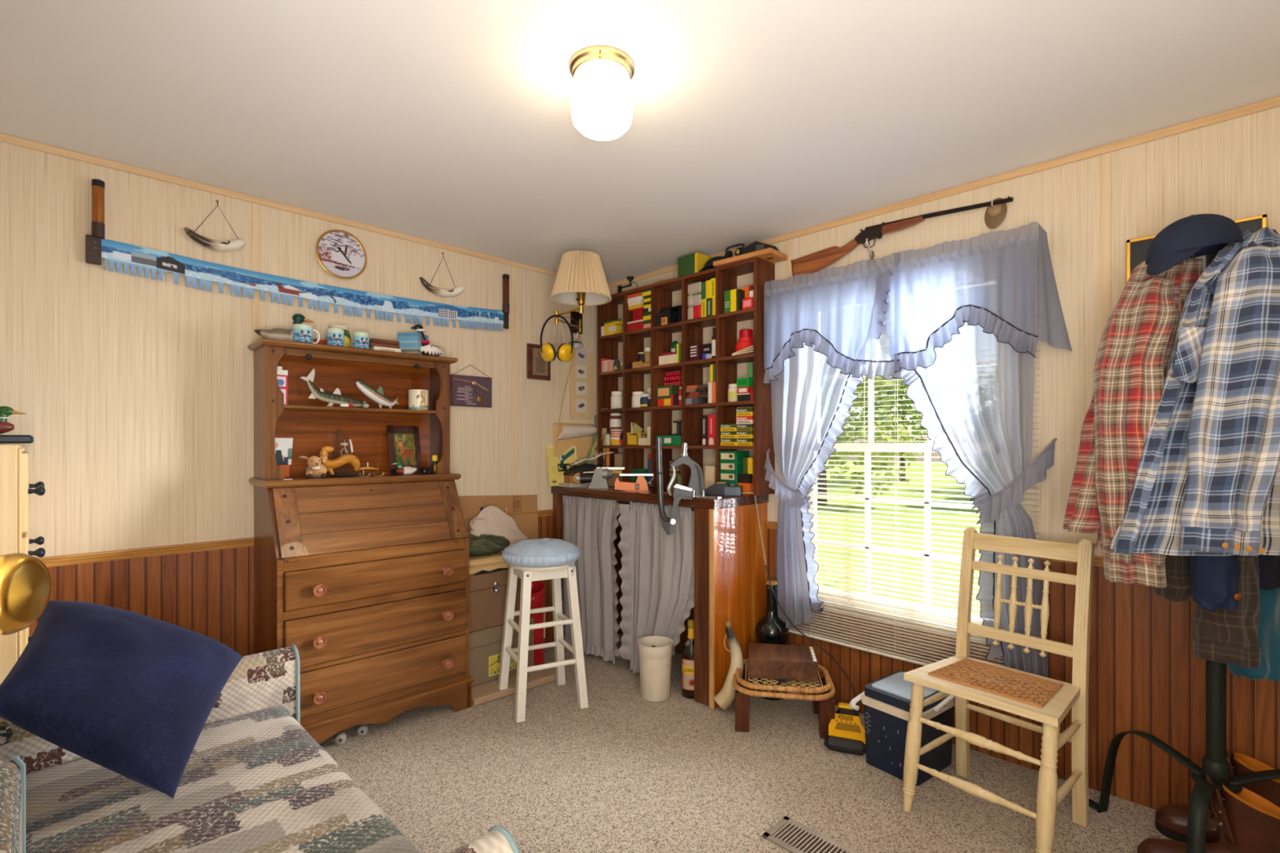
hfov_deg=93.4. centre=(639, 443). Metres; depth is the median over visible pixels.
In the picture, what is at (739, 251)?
ear cup
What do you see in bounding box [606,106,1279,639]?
wall
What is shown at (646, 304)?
box
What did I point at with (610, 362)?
box
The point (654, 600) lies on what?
curtain
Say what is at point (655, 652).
waste bin
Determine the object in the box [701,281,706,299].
box
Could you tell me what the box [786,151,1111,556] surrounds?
trim
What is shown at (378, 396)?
fish figurine
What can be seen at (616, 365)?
bottle
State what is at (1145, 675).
wainscoting
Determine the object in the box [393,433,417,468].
picture
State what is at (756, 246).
case
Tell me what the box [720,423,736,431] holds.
box
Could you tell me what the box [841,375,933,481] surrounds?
leafy tree
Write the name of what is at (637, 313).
box
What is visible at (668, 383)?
tray
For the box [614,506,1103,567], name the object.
trim
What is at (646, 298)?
box
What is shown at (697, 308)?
box
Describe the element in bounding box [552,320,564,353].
goggles
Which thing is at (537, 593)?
bin
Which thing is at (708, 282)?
box
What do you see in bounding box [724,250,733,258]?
ear cup
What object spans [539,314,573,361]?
earmuffs
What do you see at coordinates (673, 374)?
tray
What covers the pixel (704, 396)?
box
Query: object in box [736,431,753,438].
box
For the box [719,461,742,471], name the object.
box
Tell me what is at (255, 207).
trim
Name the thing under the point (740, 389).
box
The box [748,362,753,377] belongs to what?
box
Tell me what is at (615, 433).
bottle
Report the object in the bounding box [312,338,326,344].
flashlight
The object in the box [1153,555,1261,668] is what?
plaid shirt
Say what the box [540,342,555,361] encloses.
ear cup
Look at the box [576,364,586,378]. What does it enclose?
print
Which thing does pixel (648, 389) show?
bottle
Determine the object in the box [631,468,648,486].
box
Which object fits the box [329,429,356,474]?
glass award
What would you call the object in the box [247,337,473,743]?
writing desk
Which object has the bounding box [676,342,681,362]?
box
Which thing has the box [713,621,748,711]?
horn
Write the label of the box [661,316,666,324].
box
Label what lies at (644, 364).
box
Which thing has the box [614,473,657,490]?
scale
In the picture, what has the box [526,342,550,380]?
plaque
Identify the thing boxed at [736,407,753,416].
box
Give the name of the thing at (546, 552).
seat cushion
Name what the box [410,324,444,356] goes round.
figurine
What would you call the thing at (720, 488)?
power adapter
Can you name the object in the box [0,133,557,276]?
trim
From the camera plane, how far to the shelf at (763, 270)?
3.34 m
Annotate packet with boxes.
[592,468,622,486]
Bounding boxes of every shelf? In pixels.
[284,404,435,415]
[597,256,774,495]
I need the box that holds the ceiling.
[0,0,1279,284]
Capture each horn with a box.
[183,200,245,251]
[419,252,464,297]
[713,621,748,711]
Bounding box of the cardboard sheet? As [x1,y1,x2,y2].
[458,494,537,539]
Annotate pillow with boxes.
[0,600,243,798]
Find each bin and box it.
[529,580,545,666]
[637,635,673,702]
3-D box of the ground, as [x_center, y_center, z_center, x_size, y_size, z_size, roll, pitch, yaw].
[21.072,2.031,25.274,59.800,0.200,80.000,0,0,-45]
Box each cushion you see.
[0,760,22,852]
[26,706,420,852]
[502,537,579,576]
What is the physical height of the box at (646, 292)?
0.046 m
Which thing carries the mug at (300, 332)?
on the writing desk
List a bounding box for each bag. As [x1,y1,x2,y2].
[466,533,510,556]
[469,505,528,552]
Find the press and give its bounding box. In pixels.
[655,437,705,535]
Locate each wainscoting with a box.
[29,515,552,656]
[612,513,1279,810]
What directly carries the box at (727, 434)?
on the box at (724, 442)
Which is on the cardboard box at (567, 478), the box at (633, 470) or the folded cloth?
the folded cloth
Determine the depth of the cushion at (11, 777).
0.99 m
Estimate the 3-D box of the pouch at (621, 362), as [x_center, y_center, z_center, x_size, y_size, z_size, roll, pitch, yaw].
[-0.097,-0.486,3.697,0.048,0.074,0.061,0,0,-45]
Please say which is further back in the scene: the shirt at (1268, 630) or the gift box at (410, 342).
the gift box at (410, 342)
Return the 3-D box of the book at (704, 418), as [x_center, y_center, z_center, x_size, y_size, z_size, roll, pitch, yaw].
[0.384,-0.072,3.265,0.122,0.163,0.034,0,0,-45]
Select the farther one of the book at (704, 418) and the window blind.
the book at (704, 418)
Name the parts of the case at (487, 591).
case lid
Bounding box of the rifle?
[791,195,1013,276]
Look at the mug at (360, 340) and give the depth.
2.70 m
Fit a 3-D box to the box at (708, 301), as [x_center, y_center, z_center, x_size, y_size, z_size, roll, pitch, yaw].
[0.397,-0.723,3.231,0.091,0.098,0.037,0,0,-45]
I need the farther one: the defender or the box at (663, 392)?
the box at (663, 392)
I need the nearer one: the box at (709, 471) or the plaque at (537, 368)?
the box at (709, 471)
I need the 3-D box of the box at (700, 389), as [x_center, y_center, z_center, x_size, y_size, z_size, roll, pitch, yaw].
[0.332,-0.291,3.296,0.091,0.018,0.135,0,0,-45]
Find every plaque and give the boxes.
[449,364,492,407]
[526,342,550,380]
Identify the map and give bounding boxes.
[580,428,606,475]
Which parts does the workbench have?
post, curtain rod, post, panel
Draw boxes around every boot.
[1137,774,1279,852]
[1155,752,1279,843]
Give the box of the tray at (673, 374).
[665,370,681,377]
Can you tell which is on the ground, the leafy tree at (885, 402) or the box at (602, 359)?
the leafy tree at (885, 402)
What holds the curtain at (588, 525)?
hanging from the workbench
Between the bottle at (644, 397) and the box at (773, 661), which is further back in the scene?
the bottle at (644, 397)
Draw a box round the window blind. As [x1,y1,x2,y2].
[788,279,1039,692]
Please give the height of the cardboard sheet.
0.950 m
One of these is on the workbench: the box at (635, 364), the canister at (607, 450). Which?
the canister at (607, 450)
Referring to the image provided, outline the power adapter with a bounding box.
[705,481,742,496]
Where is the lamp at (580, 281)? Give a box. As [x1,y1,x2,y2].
[550,249,611,444]
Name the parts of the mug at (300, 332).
handle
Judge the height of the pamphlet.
0.070 m
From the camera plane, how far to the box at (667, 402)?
3.43 m
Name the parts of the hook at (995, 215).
crown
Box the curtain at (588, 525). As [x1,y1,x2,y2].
[562,495,620,664]
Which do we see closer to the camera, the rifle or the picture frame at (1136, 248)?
the picture frame at (1136, 248)
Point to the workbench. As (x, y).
(731, 575)
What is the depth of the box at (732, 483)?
3.08 m
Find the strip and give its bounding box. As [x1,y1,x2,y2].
[569,348,593,419]
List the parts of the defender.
wire arm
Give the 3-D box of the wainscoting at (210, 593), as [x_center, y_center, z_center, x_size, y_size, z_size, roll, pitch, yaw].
[-1.315,0.830,2.901,3.099,0.803,0.008,0,0,-45]
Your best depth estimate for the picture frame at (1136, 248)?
2.04 m
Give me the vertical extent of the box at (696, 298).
0.060 m
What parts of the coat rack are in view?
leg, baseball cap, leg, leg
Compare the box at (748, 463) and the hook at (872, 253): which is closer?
the hook at (872, 253)
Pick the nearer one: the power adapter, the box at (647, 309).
the power adapter
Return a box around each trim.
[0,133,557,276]
[37,509,553,567]
[251,202,515,537]
[608,95,1279,288]
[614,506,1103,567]
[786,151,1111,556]
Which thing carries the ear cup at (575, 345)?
on the defender
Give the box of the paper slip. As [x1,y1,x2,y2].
[731,345,753,355]
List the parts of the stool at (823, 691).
block leg, rail, block leg, block leg, rail, block leg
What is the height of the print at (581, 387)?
0.084 m
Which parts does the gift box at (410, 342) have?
tin lid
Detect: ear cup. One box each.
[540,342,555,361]
[556,342,573,361]
[568,342,583,348]
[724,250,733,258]
[734,247,742,256]
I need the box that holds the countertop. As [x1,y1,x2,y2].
[551,485,768,509]
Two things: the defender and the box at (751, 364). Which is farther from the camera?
the defender
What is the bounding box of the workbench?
[551,485,768,709]
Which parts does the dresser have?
drawer, drawer, drawer, knob, knob, knob, knob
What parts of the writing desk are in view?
knob, knob, knob, frame, lid, drawer, drawer, drawer, moulding, knob, knob, knob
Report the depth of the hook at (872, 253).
2.71 m
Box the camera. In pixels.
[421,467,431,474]
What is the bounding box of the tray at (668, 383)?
[664,381,681,386]
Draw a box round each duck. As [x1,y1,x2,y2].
[0,405,26,434]
[253,313,313,341]
[391,460,417,475]
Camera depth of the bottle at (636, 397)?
3.61 m
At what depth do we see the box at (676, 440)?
3.39 m
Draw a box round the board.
[471,667,555,706]
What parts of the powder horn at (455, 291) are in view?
cord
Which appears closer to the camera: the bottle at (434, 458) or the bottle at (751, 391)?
the bottle at (434, 458)
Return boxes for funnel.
[617,275,637,293]
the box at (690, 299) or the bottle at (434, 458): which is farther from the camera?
the box at (690, 299)
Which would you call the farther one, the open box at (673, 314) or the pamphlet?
the pamphlet
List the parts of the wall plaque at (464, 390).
cord, metal panel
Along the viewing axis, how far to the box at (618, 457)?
3.77 m
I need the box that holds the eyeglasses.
[353,470,383,476]
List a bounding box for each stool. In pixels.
[497,562,588,723]
[732,658,835,738]
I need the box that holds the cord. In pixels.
[742,492,860,720]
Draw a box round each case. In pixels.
[469,569,520,632]
[469,617,533,687]
[742,241,779,254]
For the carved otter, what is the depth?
2.67 m
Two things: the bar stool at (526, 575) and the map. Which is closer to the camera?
the bar stool at (526, 575)
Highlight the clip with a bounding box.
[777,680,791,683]
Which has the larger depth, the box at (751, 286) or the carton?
the box at (751, 286)
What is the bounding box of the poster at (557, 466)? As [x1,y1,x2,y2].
[545,444,577,486]
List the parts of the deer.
leg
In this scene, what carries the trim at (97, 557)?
attached to the wall at (134, 393)
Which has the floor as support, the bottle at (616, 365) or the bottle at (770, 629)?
the bottle at (770, 629)
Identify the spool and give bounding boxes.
[672,421,681,435]
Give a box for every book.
[368,346,400,352]
[702,414,707,445]
[707,414,715,445]
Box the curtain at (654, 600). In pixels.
[617,502,693,674]
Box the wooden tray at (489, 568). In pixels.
[469,561,508,575]
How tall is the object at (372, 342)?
0.036 m
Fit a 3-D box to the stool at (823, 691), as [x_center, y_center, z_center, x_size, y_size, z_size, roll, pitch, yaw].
[0.633,1.122,2.684,0.435,0.214,0.355,0,0,10]
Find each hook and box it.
[866,238,874,259]
[984,197,1007,228]
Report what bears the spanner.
on the workbench
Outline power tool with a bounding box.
[824,702,866,755]
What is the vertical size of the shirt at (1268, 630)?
0.647 m
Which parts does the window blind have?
lift cord, ladder cord, rail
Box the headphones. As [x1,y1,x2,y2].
[724,243,744,258]
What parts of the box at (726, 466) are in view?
box lid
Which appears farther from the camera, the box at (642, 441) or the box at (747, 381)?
the box at (642, 441)
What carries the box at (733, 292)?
on the shelf at (763, 270)
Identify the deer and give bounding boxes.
[298,454,328,478]
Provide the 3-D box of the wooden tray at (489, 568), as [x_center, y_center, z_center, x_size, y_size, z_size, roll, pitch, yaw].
[-0.793,0.629,3.145,0.330,0.038,0.249,0,0,-44]
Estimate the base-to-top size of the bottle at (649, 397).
0.060 m
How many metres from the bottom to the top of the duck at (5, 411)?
0.089 m
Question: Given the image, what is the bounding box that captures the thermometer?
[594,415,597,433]
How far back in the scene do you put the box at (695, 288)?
3.27 m
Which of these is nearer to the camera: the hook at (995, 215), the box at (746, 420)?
the hook at (995, 215)
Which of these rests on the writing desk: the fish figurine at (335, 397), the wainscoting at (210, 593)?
the fish figurine at (335, 397)
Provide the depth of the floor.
2.17 m
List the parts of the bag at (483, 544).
cord, cord, cord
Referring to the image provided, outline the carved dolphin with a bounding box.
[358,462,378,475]
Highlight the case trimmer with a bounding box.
[576,466,624,488]
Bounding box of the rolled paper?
[552,422,597,466]
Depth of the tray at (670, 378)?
3.48 m
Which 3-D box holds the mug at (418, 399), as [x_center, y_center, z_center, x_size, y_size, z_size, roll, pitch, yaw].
[-1.085,-0.211,2.941,0.092,0.099,0.127,0,0,-37]
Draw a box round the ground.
[817,461,981,617]
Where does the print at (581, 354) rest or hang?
attached to the strip
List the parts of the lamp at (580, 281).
arm, power cord, arm, wall plate, lamp shade, rim trim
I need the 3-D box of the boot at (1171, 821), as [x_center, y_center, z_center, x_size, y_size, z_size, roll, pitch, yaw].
[1.769,1.080,1.828,0.315,0.299,0.162,0,0,39]
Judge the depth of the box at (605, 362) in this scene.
3.78 m
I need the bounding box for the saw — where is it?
[85,178,509,331]
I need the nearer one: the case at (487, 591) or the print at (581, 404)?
the case at (487, 591)
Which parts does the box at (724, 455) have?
box lid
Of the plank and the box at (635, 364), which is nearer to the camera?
the plank
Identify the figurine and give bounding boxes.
[300,368,363,407]
[355,380,399,408]
[362,400,368,408]
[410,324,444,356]
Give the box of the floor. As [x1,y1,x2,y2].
[318,633,1172,852]
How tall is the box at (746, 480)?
0.105 m
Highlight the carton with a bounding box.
[276,366,288,404]
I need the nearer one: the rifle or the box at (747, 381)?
the rifle
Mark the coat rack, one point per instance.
(1215, 763)
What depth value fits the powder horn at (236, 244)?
2.45 m
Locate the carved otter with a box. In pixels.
[319,445,360,476]
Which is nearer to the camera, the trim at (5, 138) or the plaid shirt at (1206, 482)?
the plaid shirt at (1206, 482)
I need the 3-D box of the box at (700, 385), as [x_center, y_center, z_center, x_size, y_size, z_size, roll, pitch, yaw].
[0.341,-0.309,3.296,0.091,0.018,0.149,0,0,-45]
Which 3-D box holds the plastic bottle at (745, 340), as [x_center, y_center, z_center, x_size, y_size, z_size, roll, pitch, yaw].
[0.559,-0.524,3.178,0.114,0.150,0.114,0,0,-45]
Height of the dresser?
1.254 m
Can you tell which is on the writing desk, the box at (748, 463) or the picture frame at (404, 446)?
the picture frame at (404, 446)
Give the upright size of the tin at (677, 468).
0.061 m
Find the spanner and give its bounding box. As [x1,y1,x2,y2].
[696,496,721,497]
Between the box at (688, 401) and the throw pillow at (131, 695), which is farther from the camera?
the box at (688, 401)
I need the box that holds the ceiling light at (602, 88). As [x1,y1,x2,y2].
[569,44,634,140]
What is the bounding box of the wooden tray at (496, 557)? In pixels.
[469,551,504,567]
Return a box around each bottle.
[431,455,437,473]
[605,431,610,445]
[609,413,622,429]
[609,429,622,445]
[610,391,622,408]
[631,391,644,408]
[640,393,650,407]
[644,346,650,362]
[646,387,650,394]
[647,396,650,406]
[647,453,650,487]
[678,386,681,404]
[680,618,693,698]
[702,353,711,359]
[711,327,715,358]
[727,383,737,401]
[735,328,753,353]
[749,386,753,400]
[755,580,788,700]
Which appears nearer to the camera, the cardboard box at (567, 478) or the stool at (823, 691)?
the stool at (823, 691)
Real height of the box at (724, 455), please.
0.052 m
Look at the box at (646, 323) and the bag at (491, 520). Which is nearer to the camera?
the bag at (491, 520)
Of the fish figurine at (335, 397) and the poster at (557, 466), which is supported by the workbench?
the poster at (557, 466)
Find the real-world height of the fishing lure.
0.018 m
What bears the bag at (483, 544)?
on the wooden tray at (496, 557)
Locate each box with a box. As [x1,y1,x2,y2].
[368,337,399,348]
[397,332,428,355]
[564,475,593,483]
[600,324,622,336]
[600,358,610,372]
[603,360,607,372]
[604,319,622,325]
[607,360,619,371]
[614,453,622,481]
[626,292,644,302]
[626,319,643,331]
[626,432,647,445]
[627,362,632,368]
[628,300,644,311]
[631,433,647,437]
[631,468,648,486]
[632,307,644,321]
[632,360,643,368]
[638,437,647,445]
[641,288,650,297]
[641,361,650,367]
[642,311,650,320]
[643,294,650,302]
[643,319,650,328]
[644,301,650,308]
[644,307,650,312]
[647,426,650,445]
[656,313,661,325]
[656,385,681,399]
[656,435,681,445]
[657,398,671,406]
[658,354,676,364]
[660,351,676,355]
[661,305,681,324]
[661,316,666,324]
[671,394,678,405]
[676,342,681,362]
[677,252,711,277]
[685,387,708,392]
[685,398,707,404]
[686,384,708,389]
[687,281,702,294]
[687,294,694,306]
[687,306,693,319]
[687,394,708,399]
[688,391,708,395]
[689,343,703,360]
[693,293,701,306]
[693,304,701,319]
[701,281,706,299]
[701,298,706,317]
[703,343,711,353]
[704,465,715,490]
[706,280,711,298]
[706,297,712,316]
[708,382,715,403]
[710,364,715,382]
[711,277,715,298]
[712,297,715,315]
[719,451,749,461]
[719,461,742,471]
[719,471,742,482]
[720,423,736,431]
[720,431,736,438]
[720,438,736,445]
[724,289,730,313]
[724,481,737,485]
[730,288,737,311]
[736,288,744,311]
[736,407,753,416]
[736,415,753,424]
[736,423,753,431]
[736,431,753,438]
[736,438,753,445]
[737,377,753,386]
[737,386,751,393]
[737,393,750,401]
[737,473,753,494]
[739,285,749,298]
[742,297,753,309]
[742,457,753,474]
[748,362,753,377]
[748,642,817,681]
[749,284,753,297]
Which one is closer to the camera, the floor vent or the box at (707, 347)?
the floor vent
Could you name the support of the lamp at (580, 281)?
attached to the wall at (134, 393)
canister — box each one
[605,448,609,466]
[637,351,644,362]
[677,474,681,484]
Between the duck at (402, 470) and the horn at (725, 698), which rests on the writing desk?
the duck at (402, 470)
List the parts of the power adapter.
panel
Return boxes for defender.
[564,316,583,348]
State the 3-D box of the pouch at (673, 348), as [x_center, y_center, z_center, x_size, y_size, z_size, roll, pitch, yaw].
[0.203,-0.556,3.489,0.049,0.077,0.072,0,0,-45]
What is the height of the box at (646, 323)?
0.049 m
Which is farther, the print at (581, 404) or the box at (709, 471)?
the print at (581, 404)
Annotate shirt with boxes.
[1062,254,1203,588]
[1110,226,1279,556]
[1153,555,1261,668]
[1226,588,1279,680]
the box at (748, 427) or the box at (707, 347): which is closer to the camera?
the box at (748, 427)
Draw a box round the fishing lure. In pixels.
[339,403,353,407]
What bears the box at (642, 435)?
on the open box at (632, 440)
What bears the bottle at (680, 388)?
on the shelf at (763, 270)
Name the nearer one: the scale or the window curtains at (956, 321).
the window curtains at (956, 321)
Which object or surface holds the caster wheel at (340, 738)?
on the floor
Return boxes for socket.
[576,292,586,313]
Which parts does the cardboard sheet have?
printed panel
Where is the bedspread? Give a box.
[0,644,519,852]
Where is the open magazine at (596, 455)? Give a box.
[569,451,613,465]
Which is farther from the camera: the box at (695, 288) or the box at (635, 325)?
the box at (635, 325)
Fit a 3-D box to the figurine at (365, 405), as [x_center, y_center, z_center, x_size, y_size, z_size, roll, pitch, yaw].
[-1.237,-0.177,2.723,0.028,0.032,0.020,0,0,-43]
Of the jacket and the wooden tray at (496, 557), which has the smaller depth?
the jacket
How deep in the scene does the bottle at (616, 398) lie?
3.75 m
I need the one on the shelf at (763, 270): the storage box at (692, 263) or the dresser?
the storage box at (692, 263)
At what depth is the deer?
2.55 m
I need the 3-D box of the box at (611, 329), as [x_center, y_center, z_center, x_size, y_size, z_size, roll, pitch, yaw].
[-0.178,-0.707,3.793,0.071,0.066,0.119,0,0,-45]
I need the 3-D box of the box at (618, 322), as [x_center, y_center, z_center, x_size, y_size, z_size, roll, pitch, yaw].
[-0.158,-0.754,3.773,0.061,0.026,0.136,0,0,-45]
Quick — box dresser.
[0,435,45,684]
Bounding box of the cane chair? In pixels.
[902,527,1094,852]
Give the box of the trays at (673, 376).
[663,370,681,386]
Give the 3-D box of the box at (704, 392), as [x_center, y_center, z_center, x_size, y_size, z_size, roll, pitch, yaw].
[0.349,-0.273,3.296,0.091,0.018,0.135,0,0,-45]
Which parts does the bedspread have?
arm, arm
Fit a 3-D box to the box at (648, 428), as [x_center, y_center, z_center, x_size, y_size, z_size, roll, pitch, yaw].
[0.067,-0.045,3.534,0.050,0.110,0.025,0,0,-45]
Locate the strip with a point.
(581, 373)
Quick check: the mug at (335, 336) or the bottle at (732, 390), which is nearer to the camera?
the mug at (335, 336)
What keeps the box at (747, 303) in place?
on the shelf at (763, 270)
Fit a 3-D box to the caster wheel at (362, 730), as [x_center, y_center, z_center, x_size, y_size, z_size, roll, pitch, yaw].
[-1.173,1.211,2.551,0.040,0.040,0.032,0,0,-19]
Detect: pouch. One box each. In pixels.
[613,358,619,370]
[619,359,622,369]
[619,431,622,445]
[669,340,678,353]
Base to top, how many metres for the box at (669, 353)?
0.018 m
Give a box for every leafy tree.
[817,375,922,504]
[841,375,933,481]
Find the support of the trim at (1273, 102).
attached to the wall at (1230, 168)
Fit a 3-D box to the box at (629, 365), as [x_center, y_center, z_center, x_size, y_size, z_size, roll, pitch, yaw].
[-0.049,-0.468,3.636,0.030,0.038,0.043,0,0,-45]
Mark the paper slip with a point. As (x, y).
(750, 349)
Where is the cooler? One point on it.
(886, 700)
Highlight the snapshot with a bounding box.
[275,437,293,477]
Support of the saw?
attached to the wall at (134, 393)
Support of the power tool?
on the floor
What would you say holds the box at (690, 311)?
on the shelf at (763, 270)
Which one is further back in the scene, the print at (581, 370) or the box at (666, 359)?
the print at (581, 370)
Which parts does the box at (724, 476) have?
box lid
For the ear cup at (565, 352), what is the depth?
3.16 m
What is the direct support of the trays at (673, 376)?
on the box at (663, 392)
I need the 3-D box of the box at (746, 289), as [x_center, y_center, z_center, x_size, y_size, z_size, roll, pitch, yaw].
[0.559,-0.740,3.126,0.070,0.132,0.056,0,0,-45]
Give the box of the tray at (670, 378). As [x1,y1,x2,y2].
[663,375,681,382]
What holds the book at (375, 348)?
on the writing desk
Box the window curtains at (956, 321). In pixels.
[763,221,1072,700]
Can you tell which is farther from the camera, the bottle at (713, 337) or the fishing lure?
the bottle at (713, 337)
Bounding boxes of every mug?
[292,324,319,343]
[326,328,344,346]
[352,331,368,349]
[408,389,428,410]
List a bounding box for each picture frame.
[386,426,422,474]
[1126,213,1266,283]
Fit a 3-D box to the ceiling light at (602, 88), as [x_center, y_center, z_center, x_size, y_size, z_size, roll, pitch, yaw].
[-0.106,-0.960,1.687,0.180,0.189,0.180,0,0,-45]
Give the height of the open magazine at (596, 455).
0.081 m
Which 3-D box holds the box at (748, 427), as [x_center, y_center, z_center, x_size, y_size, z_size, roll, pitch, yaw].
[0.555,-0.082,3.072,0.092,0.035,0.098,0,0,-45]
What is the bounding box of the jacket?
[1189,555,1279,610]
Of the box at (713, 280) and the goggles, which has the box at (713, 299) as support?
the box at (713, 280)
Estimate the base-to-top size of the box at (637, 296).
0.046 m
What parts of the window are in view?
sash, sash, frame, sill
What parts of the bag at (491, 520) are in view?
loop handle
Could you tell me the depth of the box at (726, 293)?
3.11 m
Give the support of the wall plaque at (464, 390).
attached to the wall at (134, 393)
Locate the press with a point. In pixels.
(695, 488)
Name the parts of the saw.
handle, handle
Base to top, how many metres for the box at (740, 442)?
0.037 m
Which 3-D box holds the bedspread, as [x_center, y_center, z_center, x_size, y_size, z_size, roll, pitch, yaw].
[-0.972,0.870,1.248,0.850,0.718,1.320,0,0,-45]
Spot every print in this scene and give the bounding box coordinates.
[275,437,293,465]
[576,348,586,363]
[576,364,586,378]
[576,381,586,395]
[576,399,586,413]
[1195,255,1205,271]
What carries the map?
on the workbench
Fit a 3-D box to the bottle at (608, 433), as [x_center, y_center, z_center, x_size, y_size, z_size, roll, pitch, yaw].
[-0.202,-0.035,3.833,0.032,0.088,0.032,0,0,-45]
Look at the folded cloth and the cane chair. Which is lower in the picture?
the cane chair
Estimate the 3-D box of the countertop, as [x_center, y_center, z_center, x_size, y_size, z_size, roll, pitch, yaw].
[0.061,0.280,3.393,0.454,0.047,1.254,0,0,-45]
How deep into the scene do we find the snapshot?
2.58 m
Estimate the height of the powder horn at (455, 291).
0.237 m
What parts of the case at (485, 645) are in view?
case lid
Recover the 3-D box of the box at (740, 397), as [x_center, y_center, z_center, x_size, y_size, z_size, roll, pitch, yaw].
[0.547,-0.235,3.074,0.081,0.039,0.070,0,0,-45]
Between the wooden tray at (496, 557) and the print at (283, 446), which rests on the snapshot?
the print at (283, 446)
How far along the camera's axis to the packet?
3.61 m
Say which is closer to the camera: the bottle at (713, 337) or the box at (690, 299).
the bottle at (713, 337)
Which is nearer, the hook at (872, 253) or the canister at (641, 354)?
the hook at (872, 253)
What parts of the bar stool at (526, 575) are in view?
leg, leg, seat, leg, leg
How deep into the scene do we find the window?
2.73 m
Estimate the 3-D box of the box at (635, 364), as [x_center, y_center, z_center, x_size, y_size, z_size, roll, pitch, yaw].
[-0.011,-0.470,3.598,0.030,0.042,0.073,0,0,-45]
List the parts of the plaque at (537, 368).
metal plate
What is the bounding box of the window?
[807,378,986,642]
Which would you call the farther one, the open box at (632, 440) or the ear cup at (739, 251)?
the open box at (632, 440)
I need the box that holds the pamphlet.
[631,422,643,433]
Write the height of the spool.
0.082 m
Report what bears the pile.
on the workbench
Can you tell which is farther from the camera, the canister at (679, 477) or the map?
the map
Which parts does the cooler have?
handle, lid panel, lid, handle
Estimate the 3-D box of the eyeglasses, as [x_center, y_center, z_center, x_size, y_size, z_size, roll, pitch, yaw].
[-1.225,0.133,2.722,0.110,0.026,0.088,0,0,-43]
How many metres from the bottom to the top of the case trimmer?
0.122 m
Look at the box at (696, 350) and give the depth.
3.27 m
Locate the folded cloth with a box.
[563,463,602,475]
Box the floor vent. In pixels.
[762,816,859,852]
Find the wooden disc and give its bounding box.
[573,472,580,483]
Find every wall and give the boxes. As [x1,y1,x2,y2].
[0,141,606,557]
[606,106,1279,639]
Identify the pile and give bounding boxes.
[558,482,590,487]
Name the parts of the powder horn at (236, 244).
cord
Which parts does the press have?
lever, primer arm, shell plate, frame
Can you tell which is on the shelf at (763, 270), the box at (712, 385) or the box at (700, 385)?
the box at (712, 385)
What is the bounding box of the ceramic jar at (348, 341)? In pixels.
[325,324,351,346]
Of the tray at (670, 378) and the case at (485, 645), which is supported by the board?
the case at (485, 645)
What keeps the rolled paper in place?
on the workbench
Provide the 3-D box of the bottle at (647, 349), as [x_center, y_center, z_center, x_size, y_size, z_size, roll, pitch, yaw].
[0.051,-0.511,3.594,0.053,0.124,0.052,0,0,-45]
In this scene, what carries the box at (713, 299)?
on the shelf at (763, 270)
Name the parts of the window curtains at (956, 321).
panel, panel, panel, panel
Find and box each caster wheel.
[335,732,346,744]
[357,724,368,736]
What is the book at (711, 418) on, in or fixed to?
on the shelf at (763, 270)
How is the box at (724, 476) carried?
on the box at (732, 483)
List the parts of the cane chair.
leg, post, seat frame, rail, rail, rail, leg, post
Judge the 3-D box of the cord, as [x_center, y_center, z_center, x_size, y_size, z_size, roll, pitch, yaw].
[0.744,0.699,2.792,0.086,0.918,0.641,0,0,-40]
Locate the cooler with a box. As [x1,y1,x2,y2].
[848,671,955,785]
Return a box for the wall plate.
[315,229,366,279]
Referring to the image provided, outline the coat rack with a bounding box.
[1088,213,1279,852]
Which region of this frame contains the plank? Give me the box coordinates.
[712,247,787,266]

